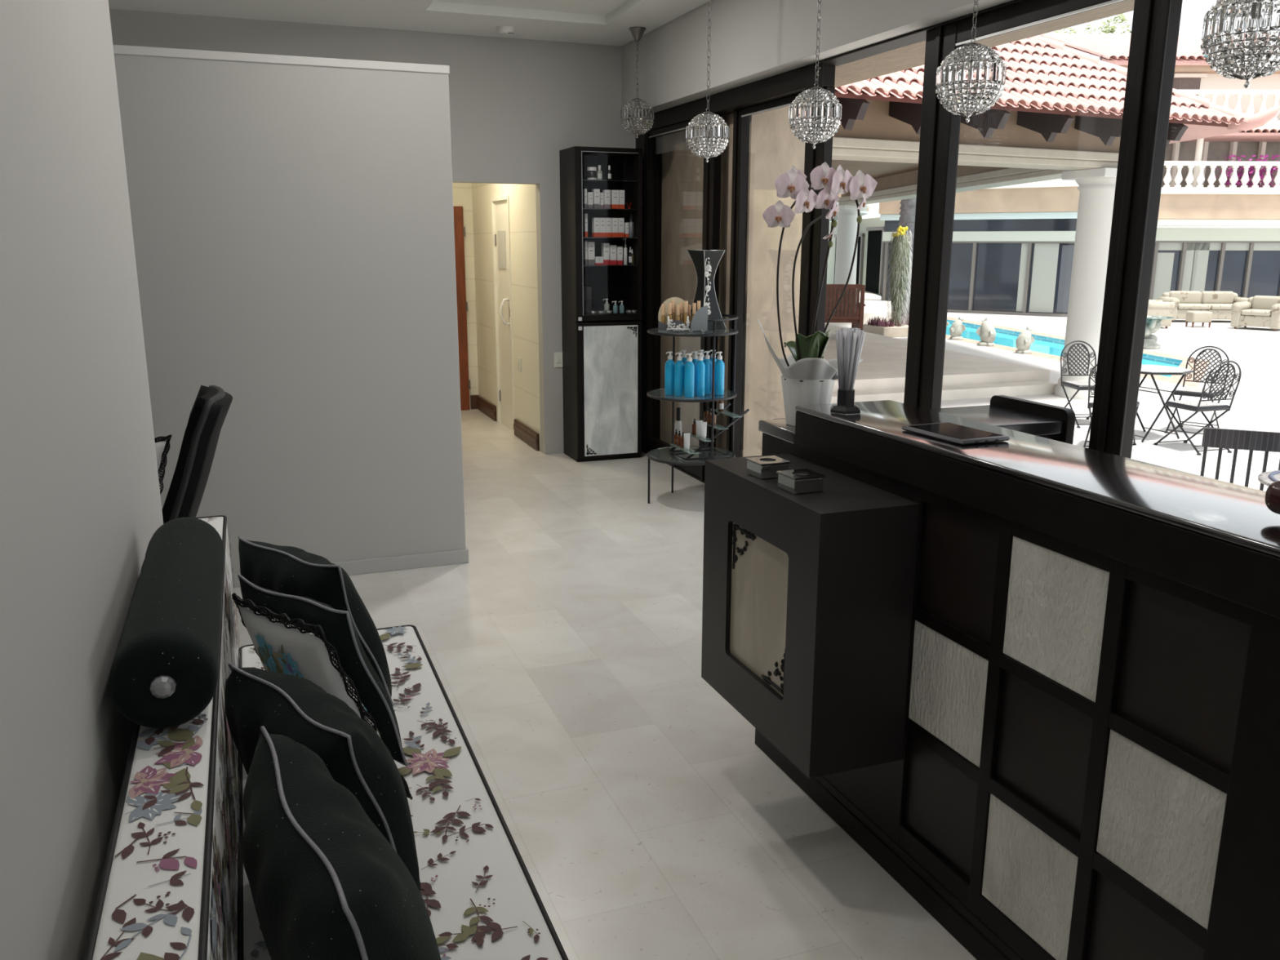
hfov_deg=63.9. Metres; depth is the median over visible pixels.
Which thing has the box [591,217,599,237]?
carton
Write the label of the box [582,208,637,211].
glass shelf
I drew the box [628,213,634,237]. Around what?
bottle
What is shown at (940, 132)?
window
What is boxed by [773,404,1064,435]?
countertop
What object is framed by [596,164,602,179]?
bottle
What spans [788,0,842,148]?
pendant lamp
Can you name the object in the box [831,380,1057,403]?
step
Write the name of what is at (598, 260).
carton
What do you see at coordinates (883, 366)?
platform
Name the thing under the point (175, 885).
sofa
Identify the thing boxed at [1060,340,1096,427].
bistro chair
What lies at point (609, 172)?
bottle
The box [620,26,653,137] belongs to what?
pendant lamp
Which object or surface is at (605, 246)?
carton
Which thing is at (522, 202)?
wall
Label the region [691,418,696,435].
dropper bottle
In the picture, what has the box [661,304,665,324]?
perfume bottle
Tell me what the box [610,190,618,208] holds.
carton
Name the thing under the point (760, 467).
box
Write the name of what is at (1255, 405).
ground
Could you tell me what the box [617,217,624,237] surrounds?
carton
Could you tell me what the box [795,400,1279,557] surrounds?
countertop
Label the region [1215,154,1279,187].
bougainvillea
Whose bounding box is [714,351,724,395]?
pump bottle
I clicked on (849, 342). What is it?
holder
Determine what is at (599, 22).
ceiling
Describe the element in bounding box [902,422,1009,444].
tablet
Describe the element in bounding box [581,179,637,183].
glass shelf
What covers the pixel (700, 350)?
pump bottle
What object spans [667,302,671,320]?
perfume bottle
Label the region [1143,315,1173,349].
glass table
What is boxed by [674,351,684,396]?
pump bottle
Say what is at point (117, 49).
partition wall top
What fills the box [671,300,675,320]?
perfume bottle
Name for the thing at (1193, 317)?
footstool
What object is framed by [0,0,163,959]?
wall
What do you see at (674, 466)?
trim
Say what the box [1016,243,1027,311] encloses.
blind
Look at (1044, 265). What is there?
blind
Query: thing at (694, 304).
perfume bottle
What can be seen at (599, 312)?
tin
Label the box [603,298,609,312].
pump bottle
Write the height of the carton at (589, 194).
0.114 m
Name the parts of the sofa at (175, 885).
backrest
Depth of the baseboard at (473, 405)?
10.08 m
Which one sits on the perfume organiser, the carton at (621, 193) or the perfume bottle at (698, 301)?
the perfume bottle at (698, 301)
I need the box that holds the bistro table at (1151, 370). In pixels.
[1134,364,1193,442]
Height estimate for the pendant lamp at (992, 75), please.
0.988 m
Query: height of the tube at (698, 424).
0.100 m
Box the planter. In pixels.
[862,315,909,337]
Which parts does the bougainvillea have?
stem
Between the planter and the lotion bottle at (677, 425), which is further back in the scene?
the planter
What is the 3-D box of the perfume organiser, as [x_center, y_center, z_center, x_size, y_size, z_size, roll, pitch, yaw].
[0.256,-0.989,6.141,0.293,0.200,0.129,0,13,0]
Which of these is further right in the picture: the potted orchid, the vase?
the potted orchid
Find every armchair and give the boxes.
[825,284,865,330]
[1230,295,1279,331]
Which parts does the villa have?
head rail, sill rail, white post, cornice, head rail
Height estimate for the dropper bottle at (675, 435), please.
0.095 m
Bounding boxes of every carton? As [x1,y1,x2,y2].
[582,188,586,208]
[582,213,587,237]
[582,240,587,265]
[586,191,593,208]
[586,241,595,265]
[591,188,599,208]
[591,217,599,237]
[594,256,603,265]
[600,192,603,208]
[600,217,605,237]
[601,243,609,265]
[602,190,610,208]
[605,217,611,237]
[609,244,616,265]
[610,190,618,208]
[611,217,617,237]
[616,246,622,265]
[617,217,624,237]
[618,190,624,208]
[624,222,628,237]
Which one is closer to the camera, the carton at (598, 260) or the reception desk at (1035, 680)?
the reception desk at (1035, 680)
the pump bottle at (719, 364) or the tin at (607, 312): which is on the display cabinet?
the tin at (607, 312)
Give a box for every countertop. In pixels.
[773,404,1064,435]
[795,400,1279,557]
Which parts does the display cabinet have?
glass door, door, stone panel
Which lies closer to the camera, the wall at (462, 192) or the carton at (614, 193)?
the carton at (614, 193)
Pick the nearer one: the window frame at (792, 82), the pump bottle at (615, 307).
the window frame at (792, 82)
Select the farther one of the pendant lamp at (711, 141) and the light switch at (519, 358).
the light switch at (519, 358)
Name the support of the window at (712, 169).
in the wall at (773, 149)
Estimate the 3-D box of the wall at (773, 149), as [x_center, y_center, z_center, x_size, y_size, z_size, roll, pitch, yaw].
[0.277,-2.135,7.964,0.430,4.620,3.390,-5,14,-20]
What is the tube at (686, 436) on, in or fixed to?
on the rack
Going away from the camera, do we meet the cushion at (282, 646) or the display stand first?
the cushion at (282, 646)
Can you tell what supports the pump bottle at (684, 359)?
on the display stand
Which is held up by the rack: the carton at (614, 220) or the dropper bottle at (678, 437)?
the dropper bottle at (678, 437)
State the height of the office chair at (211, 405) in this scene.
1.067 m
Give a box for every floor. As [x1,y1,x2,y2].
[232,408,976,959]
[825,290,891,324]
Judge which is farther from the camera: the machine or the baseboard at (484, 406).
the baseboard at (484, 406)
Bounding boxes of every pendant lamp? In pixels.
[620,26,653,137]
[685,0,728,162]
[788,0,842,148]
[935,0,1006,122]
[1200,0,1279,88]
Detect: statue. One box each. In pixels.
[949,316,965,339]
[975,317,996,346]
[1015,326,1035,353]
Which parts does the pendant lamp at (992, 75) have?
wire frame, chain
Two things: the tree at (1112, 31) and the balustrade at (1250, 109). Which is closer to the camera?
the balustrade at (1250, 109)
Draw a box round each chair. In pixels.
[161,385,232,524]
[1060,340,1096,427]
[1083,364,1139,447]
[1153,360,1241,455]
[1164,346,1229,434]
[1200,426,1279,490]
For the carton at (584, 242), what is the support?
on the display cabinet
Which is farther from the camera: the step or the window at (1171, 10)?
the step
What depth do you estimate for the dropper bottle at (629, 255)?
7.58 m
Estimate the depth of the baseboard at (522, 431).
8.34 m
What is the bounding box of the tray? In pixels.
[657,330,706,332]
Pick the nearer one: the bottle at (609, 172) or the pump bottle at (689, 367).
the pump bottle at (689, 367)
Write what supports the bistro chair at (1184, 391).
on the ground
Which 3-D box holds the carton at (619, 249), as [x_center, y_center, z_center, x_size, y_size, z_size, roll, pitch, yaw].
[-0.155,-1.654,7.572,0.041,0.133,0.051,-5,14,-20]
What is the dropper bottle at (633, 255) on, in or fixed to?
on the display cabinet
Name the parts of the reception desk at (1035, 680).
stone panel, wood panel, stone panel, wood panel, stone panel, wood panel, stone panel, wood panel, stone panel, wood panel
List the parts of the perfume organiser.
panel, panel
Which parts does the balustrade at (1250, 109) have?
handrail, rail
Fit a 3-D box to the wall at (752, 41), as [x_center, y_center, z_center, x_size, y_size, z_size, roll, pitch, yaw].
[1.868,-1.863,2.740,0.240,0.593,10.650,-5,14,-20]
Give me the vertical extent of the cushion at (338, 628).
0.398 m
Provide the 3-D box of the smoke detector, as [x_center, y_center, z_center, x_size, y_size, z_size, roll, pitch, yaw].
[-0.899,-3.001,6.860,0.116,0.042,0.116,-5,14,-20]
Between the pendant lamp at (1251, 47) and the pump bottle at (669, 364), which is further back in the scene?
the pump bottle at (669, 364)
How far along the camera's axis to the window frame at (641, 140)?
7.76 m
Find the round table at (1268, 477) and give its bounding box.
[1257,470,1279,486]
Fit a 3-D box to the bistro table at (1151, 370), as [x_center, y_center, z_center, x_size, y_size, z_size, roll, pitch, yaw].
[5.309,-0.807,10.745,0.721,0.724,0.721,-12,18,-42]
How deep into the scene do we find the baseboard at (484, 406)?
9.69 m
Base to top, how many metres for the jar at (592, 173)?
0.090 m
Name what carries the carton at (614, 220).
on the display cabinet
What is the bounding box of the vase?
[687,249,726,329]
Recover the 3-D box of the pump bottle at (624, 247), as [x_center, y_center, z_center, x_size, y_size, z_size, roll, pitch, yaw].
[-0.109,-1.681,7.563,0.032,0.190,0.027,1,13,5]
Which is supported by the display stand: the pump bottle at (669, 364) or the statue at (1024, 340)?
the pump bottle at (669, 364)
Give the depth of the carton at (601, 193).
7.44 m
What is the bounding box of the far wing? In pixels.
[826,192,884,296]
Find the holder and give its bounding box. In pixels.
[830,328,865,414]
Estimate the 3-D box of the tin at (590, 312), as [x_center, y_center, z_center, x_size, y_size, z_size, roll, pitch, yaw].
[-0.345,-1.228,7.526,0.053,0.025,0.052,-5,14,-20]
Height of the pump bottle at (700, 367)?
0.264 m
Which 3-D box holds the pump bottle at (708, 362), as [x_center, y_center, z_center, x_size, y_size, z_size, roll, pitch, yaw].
[0.409,-0.657,6.283,0.065,0.264,0.062,-5,14,-20]
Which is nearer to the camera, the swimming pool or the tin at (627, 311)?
the tin at (627, 311)
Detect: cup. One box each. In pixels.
[761,459,774,461]
[793,472,808,475]
[836,388,854,405]
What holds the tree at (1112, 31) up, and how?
on the ground
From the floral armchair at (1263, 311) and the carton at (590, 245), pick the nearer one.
the carton at (590, 245)
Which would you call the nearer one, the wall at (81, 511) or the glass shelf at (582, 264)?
the wall at (81, 511)
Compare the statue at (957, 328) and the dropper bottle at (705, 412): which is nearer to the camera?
the dropper bottle at (705, 412)
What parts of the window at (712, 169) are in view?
rail, rail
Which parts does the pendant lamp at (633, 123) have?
wire frame, chain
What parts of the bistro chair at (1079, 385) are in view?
seat frame, frame, seat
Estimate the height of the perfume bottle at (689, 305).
0.147 m
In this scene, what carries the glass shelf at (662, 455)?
attached to the display stand
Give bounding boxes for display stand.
[646,314,738,503]
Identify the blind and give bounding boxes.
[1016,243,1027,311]
[1028,243,1059,312]
[1152,253,1174,299]
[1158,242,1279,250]
[1181,242,1199,290]
[1189,242,1209,292]
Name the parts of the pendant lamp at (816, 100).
wire frame, chain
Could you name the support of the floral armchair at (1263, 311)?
on the ground
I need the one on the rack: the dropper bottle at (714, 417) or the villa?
the dropper bottle at (714, 417)
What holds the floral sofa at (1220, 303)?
on the ground
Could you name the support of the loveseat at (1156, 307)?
on the ground
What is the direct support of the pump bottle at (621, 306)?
on the display cabinet
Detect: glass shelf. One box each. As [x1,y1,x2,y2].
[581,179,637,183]
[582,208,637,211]
[582,237,637,238]
[582,264,637,266]
[648,328,735,333]
[648,388,734,399]
[648,445,733,462]
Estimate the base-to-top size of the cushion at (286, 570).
0.388 m
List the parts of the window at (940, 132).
rail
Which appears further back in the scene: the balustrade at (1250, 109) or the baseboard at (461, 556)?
the balustrade at (1250, 109)
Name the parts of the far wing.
door casing, dark doorway, door casing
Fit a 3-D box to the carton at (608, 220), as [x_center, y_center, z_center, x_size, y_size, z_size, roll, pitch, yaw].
[-0.235,-1.843,7.497,0.044,0.138,0.051,-5,14,-20]
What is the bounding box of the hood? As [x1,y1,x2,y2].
[1173,73,1207,78]
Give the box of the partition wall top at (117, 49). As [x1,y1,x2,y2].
[112,44,449,74]
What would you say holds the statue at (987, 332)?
on the swimming pool
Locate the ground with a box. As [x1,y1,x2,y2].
[833,312,1279,491]
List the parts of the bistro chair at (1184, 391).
seat, seat frame, frame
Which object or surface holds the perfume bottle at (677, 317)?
on the perfume organiser
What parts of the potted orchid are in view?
flower, stem, flower, flower, stem, flower, pot, stem, flower, flower, flower, stem, flower, flower, flower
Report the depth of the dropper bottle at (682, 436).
6.36 m
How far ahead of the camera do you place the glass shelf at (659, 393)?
6.23 m
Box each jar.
[586,167,596,179]
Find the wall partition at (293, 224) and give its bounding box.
[114,53,466,573]
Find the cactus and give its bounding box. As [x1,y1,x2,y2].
[885,226,912,325]
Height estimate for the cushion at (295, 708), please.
0.386 m
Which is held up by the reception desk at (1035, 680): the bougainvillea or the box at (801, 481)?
the box at (801, 481)
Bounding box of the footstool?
[1185,311,1212,327]
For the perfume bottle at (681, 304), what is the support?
on the perfume organiser
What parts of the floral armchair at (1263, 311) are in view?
arm, backrest, arm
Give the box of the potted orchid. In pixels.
[757,161,877,426]
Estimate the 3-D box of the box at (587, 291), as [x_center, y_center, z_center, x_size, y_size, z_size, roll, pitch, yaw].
[-0.425,-1.337,7.628,0.100,0.190,0.120,-5,14,-20]
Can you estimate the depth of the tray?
6.14 m
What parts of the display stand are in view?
leg, leg, leg, guard rail, leg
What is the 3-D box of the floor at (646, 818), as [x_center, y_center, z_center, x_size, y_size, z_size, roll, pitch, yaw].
[-1.308,0.883,3.538,6.070,0.120,13.200,-5,14,-20]
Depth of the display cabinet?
7.61 m
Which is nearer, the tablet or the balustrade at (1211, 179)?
the tablet
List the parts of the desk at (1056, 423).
panel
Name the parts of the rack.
frame, rail, rail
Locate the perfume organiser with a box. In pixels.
[657,297,707,332]
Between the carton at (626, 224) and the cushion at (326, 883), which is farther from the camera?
the carton at (626, 224)
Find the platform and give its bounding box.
[823,323,1049,391]
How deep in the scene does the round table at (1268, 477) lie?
5.69 m
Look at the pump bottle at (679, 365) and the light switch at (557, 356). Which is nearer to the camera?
the pump bottle at (679, 365)
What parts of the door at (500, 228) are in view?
handle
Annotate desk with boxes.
[701,400,1279,959]
[773,395,1075,444]
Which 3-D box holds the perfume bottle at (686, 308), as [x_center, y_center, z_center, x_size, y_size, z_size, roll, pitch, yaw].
[0.277,-0.987,6.157,0.026,0.171,0.026,-5,14,-20]
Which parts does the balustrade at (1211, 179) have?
rail, handrail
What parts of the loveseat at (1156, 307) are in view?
arm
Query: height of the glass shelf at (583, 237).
0.006 m
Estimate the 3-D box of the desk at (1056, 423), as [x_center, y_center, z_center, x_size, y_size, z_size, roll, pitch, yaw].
[1.046,0.226,3.914,1.035,1.005,0.430,-5,14,-20]
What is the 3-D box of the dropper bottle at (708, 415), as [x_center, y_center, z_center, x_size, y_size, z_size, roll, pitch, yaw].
[0.435,-0.403,6.413,0.033,0.100,0.033,-5,14,-20]
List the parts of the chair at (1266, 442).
leg, rail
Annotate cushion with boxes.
[154,434,172,494]
[224,662,420,892]
[231,592,412,799]
[237,536,393,706]
[237,573,408,766]
[241,725,440,959]
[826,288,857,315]
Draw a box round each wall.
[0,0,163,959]
[109,8,635,454]
[452,182,478,408]
[471,182,540,451]
[622,0,1013,113]
[659,106,804,457]
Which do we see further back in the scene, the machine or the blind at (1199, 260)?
the blind at (1199, 260)
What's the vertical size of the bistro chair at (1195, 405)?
0.908 m
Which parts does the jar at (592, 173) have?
lid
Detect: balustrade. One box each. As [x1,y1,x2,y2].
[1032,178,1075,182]
[1161,160,1279,190]
[1179,89,1279,123]
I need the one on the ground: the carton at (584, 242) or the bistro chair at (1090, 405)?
the bistro chair at (1090, 405)
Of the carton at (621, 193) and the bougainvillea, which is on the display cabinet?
the carton at (621, 193)
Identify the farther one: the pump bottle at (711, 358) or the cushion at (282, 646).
the pump bottle at (711, 358)
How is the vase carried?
on the display stand
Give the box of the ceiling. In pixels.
[108,0,710,46]
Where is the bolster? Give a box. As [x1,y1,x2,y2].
[108,517,224,728]
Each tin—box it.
[589,311,596,314]
[596,310,604,314]
[604,310,612,314]
[626,310,632,313]
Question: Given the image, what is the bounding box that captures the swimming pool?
[945,316,1210,387]
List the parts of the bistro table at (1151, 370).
leg, leg, leg, leg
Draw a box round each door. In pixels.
[453,206,471,410]
[490,195,514,433]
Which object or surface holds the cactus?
in the planter
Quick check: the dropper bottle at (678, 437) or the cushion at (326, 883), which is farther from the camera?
the dropper bottle at (678, 437)
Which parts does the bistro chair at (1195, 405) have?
seat, seat frame, frame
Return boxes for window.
[644,113,722,481]
[726,62,835,457]
[903,0,1161,453]
[1112,0,1182,458]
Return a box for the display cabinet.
[559,146,642,462]
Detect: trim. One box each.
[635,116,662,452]
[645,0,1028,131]
[645,451,704,483]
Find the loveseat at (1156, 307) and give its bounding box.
[1146,299,1174,328]
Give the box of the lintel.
[834,0,1134,87]
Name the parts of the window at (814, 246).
rail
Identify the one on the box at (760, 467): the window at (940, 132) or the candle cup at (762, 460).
the candle cup at (762, 460)
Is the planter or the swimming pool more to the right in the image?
the swimming pool
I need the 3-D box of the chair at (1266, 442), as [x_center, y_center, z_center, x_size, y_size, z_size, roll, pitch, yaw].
[3.723,0.105,6.377,0.524,0.905,0.472,6,14,23]
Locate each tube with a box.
[683,432,690,449]
[696,420,702,436]
[699,422,706,438]
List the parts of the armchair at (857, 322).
seat, arm panel, leg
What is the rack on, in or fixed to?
on the display stand
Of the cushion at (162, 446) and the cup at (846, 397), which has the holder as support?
the cup at (846, 397)
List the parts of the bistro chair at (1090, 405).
frame, seat frame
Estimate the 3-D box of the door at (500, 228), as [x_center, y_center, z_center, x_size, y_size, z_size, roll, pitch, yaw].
[-1.174,-1.429,8.885,0.154,1.980,0.620,-5,14,-20]
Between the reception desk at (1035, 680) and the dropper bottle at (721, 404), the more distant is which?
the dropper bottle at (721, 404)
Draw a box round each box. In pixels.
[583,286,591,313]
[745,455,791,479]
[776,468,825,493]
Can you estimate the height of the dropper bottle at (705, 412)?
0.100 m
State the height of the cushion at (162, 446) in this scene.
0.385 m
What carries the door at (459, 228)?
in the wall at (462, 192)
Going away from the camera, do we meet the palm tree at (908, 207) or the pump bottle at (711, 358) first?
the pump bottle at (711, 358)
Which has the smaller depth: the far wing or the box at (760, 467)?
the box at (760, 467)
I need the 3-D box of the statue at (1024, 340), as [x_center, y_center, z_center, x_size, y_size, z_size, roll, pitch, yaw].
[7.093,-2.603,19.069,0.368,0.486,0.381,-12,17,-42]
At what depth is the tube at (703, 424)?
6.29 m
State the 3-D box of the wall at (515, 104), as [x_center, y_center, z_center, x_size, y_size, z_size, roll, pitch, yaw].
[-2.764,-1.554,6.919,6.070,3.100,0.120,-5,14,-20]
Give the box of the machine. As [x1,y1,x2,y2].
[1264,480,1279,514]
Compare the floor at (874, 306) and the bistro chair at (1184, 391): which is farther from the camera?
the floor at (874, 306)
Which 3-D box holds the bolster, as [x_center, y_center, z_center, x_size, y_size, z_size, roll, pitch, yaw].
[-0.872,0.236,1.935,0.156,0.156,0.796,-5,14,-20]
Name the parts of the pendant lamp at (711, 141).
wire frame, chain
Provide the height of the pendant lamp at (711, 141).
0.978 m
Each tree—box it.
[897,197,915,324]
[1046,13,1131,34]
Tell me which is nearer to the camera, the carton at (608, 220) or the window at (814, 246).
the window at (814, 246)
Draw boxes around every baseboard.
[231,546,468,587]
[470,395,477,408]
[476,395,496,421]
[513,418,539,450]
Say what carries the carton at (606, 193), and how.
on the display cabinet
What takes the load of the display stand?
on the floor at (646, 818)
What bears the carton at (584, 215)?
on the display cabinet
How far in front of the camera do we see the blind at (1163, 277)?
29.15 m
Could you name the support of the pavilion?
on the ground
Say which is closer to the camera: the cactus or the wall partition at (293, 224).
the wall partition at (293, 224)
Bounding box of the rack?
[668,402,749,461]
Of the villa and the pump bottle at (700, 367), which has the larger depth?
the villa
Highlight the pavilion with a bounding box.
[830,35,1279,399]
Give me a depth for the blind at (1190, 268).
29.10 m
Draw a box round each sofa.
[84,515,568,959]
[1158,290,1248,322]
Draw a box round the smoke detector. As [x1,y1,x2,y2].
[496,25,514,35]
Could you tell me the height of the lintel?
1.693 m
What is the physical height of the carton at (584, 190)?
0.138 m
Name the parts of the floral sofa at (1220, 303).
arm, backrest, arm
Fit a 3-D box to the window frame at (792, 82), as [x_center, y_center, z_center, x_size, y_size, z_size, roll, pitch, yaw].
[1.308,-1.889,4.415,0.140,0.111,6.810,-5,14,-20]
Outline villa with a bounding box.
[878,32,1279,317]
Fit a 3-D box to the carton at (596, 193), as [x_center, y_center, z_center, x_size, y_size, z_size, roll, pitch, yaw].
[-0.318,-2.030,7.421,0.044,0.138,0.051,-5,14,-20]
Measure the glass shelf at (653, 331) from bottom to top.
0.006 m
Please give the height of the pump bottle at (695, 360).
0.264 m
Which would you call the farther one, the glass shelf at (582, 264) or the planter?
the planter
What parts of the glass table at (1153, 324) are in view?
glass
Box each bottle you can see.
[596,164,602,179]
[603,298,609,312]
[607,165,611,180]
[612,301,617,313]
[617,300,624,313]
[622,238,626,265]
[627,247,631,264]
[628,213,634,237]
[631,248,634,264]
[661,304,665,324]
[664,351,675,395]
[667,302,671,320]
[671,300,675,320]
[673,429,678,444]
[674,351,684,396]
[674,407,681,449]
[675,305,679,320]
[676,431,681,445]
[680,302,683,321]
[680,349,687,365]
[680,431,684,447]
[684,301,688,324]
[684,352,694,397]
[687,304,691,324]
[690,351,697,365]
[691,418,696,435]
[692,302,696,318]
[694,351,705,396]
[697,300,700,310]
[697,349,704,361]
[702,351,711,394]
[703,406,708,422]
[706,407,711,423]
[709,349,716,377]
[710,412,715,425]
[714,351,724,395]
[717,400,724,411]
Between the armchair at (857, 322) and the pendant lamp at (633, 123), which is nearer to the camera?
the pendant lamp at (633, 123)
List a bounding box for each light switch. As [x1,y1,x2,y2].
[518,357,521,372]
[553,351,562,367]
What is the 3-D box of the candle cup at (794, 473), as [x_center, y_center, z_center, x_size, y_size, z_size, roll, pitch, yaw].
[0.400,-0.013,2.558,0.037,0.002,0.037,1,13,4]

